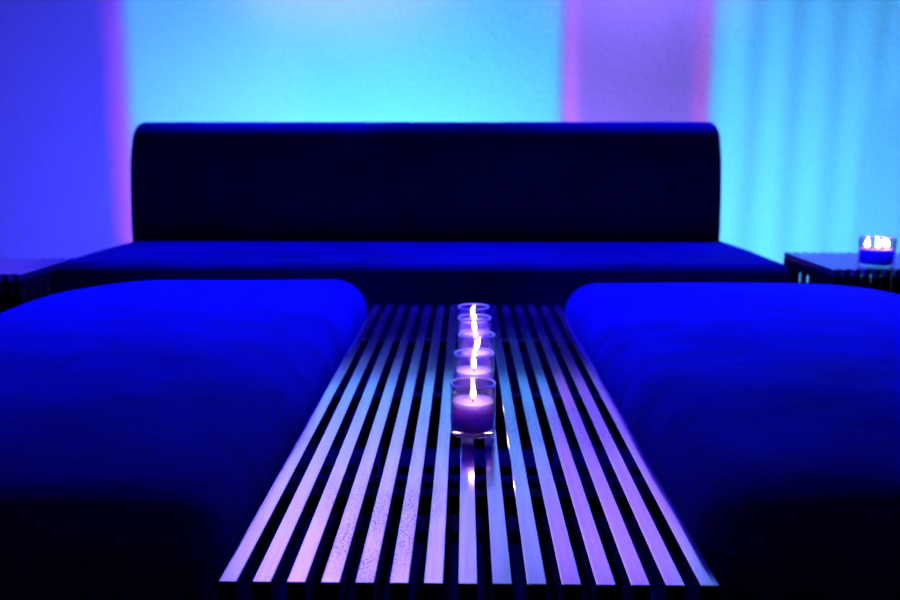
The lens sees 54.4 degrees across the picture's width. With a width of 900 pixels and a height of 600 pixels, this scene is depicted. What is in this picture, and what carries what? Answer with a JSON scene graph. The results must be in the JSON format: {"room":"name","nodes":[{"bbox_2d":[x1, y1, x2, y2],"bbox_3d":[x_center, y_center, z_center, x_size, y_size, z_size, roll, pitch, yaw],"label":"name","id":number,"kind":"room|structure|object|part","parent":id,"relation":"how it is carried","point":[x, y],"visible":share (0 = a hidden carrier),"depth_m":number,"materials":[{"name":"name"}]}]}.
{"room":"lounge","nodes":[
{"label":"lounge","id":0,"kind":"room"},
{"bbox_2d":[2,280,870,599],"bbox_3d":[0.020,0.607,1.228,7.200,0.100,7.400,0,10,1],"label":"floor","id":1,"kind":"structure","parent":0,"point":[452,539],"depth_m":1.73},
{"bbox_2d":[0,258,73,312],"bbox_3d":[-1.357,0.108,2.520,0.438,0.420,0.330,0,10,1],"label":"side table","id":2,"kind":"object","parent":1,"relation":"on","point":[26,273],"visible":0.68,"depth_m":2.40,"materials":[{"name":"purple paint"}]},
{"bbox_2d":[0,280,368,599],"bbox_3d":[-0.576,0.271,1.529,0.731,0.455,1.376,0,10,1],"label":"ottoman","id":3,"kind":"object","parent":1,"relation":"on","point":[145,426],"visible":0.89,"depth_m":1.06,"materials":[{"name":"blue fabric"}]},
{"bbox_2d":[52,122,789,392],"bbox_3d":[-0.092,-0.162,2.846,2.085,0.834,0.957,0,10,1],"label":"sofa","id":4,"kind":"object","parent":1,"relation":"on","point":[408,214],"visible":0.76,"depth_m":3.05,"materials":[{"name":"blue fabric"}]},
{"bbox_3d":[-0.079,0.022,2.876,2.060,0.403,0.952,0,10,1],"label":"seat","id":5,"kind":"part","parent":4,"relation":"part of","materials":[{"name":"blue fabric"}]},
{"bbox_3d":[-0.089,-0.387,3.165,2.077,0.504,0.247,0,10,1],"label":"backrest","id":6,"kind":"part","parent":4,"relation":"part of","materials":[{"name":"blue fabric"}]},
{"bbox_2d":[218,305,719,599],"bbox_3d":[0.029,0.316,1.546,0.470,0.360,1.415,0,10,1],"label":"slatted bench","id":7,"kind":"object","parent":1,"relation":"on","point":[610,558],"visible":0.94,"depth_m":1.08,"materials":[{"name":"silver"}]},
{"bbox_3d":[-0.158,0.417,1.133,0.028,0.308,0.028,0,10,1],"label":"leg","id":8,"kind":"part","parent":7,"relation":"part of","materials":[{"name":"black"}]},
{"bbox_3d":[-0.143,0.264,1.974,0.028,0.308,0.028,0,10,1],"label":"leg","id":9,"kind":"part","parent":7,"relation":"part of","materials":[{"name":"black"}]},
{"bbox_3d":[0.037,0.101,1.941,0.468,0.026,0.028,0,10,1],"label":"cross rail","id":10,"kind":"part","parent":7,"relation":"part of","materials":[{"name":"black"}]},
{"bbox_3d":[0.029,0.177,1.520,0.468,0.026,0.028,0,10,1],"label":"cross rail","id":11,"kind":"part","parent":7,"relation":"part of","materials":[{"name":"black"}]},
{"bbox_3d":[0.022,0.254,1.100,0.468,0.026,0.028,0,10,1],"label":"cross rail","id":12,"kind":"part","parent":7,"relation":"part of","materials":[{"name":"black"}]},
{"bbox_2d":[450,376,495,438],"bbox_3d":[0.032,0.152,1.233,0.065,0.074,0.065,0,10,1],"label":"votive candle","id":13,"kind":"object","parent":7,"relation":"on","point":[473,413],"visible":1,"depth_m":1.22,"materials":[{"name":"clear glass"}]},
{"bbox_2d":[458,303,488,330],"bbox_3d":[0.048,0.049,1.798,0.065,0.074,0.065,0,10,1],"label":"votive candle","id":14,"kind":"object","parent":7,"relation":"on","point":[463,324],"visible":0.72,"depth_m":1.78,"materials":[{"name":"clear glass"}]},
{"bbox_2d":[454,348,493,397],"bbox_3d":[0.038,0.120,1.406,0.065,0.074,0.065,0,10,1],"label":"votive candle","id":15,"kind":"object","parent":7,"relation":"on","point":[470,370],"visible":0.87,"depth_m":1.39,"materials":[{"name":"clear glass"}]},
{"bbox_2d":[458,314,490,354],"bbox_3d":[0.047,0.069,1.688,0.065,0.074,0.065,0,10,1],"label":"votive candle","id":16,"kind":"object","parent":7,"relation":"on","point":[463,342],"visible":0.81,"depth_m":1.67,"materials":[{"name":"clear glass"}]},
{"bbox_2d":[458,330,494,375],"bbox_3d":[0.046,0.096,1.540,0.065,0.074,0.065,0,10,1],"label":"votive candle","id":17,"kind":"object","parent":7,"relation":"on","point":[487,362],"visible":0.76,"depth_m":1.53,"materials":[{"name":"clear glass"}]},
{"bbox_3d":[0.217,0.266,1.968,0.028,0.308,0.028,0,10,1],"label":"leg","id":18,"kind":"part","parent":7,"relation":"part of","materials":[{"name":"black"}]},
{"bbox_3d":[0.202,0.418,1.127,0.028,0.308,0.028,0,10,1],"label":"leg","id":19,"kind":"part","parent":7,"relation":"part of","materials":[{"name":"black"}]},
{"bbox_2d":[562,283,899,599],"bbox_3d":[0.656,0.272,1.516,0.786,0.457,1.356,0,10,1],"label":"ottoman","id":20,"kind":"object","parent":1,"relation":"on","point":[767,415],"visible":0.84,"depth_m":1.08,"materials":[{"name":"blue fabric"}]},
{"bbox_2d":[783,252,899,294],"bbox_3d":[1.277,0.089,2.626,0.438,0.420,0.380,0,10,1],"label":"side table","id":21,"kind":"object","parent":1,"relation":"on","point":[831,268],"visible":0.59,"depth_m":2.48,"materials":[{"name":"purple paint"}]},
{"bbox_2d":[857,235,896,267],"bbox_3d":[1.198,-0.136,2.456,0.097,0.082,0.097,0,10,1],"label":"jar candle","id":22,"kind":"object","parent":21,"relation":"on","point":[869,256],"visible":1,"depth_m":2.43,"materials":[{"name":"clear glass"}]},
{"bbox_2d":[0,0,899,282],"bbox_3d":[0.087,-1.590,4.650,7.200,3.000,0.120,0,10,1],"label":"wall","id":23,"kind":"structure","parent":0,"point":[805,114],"depth_m":4.67,"materials":[{"name":"paint"}]}
]}

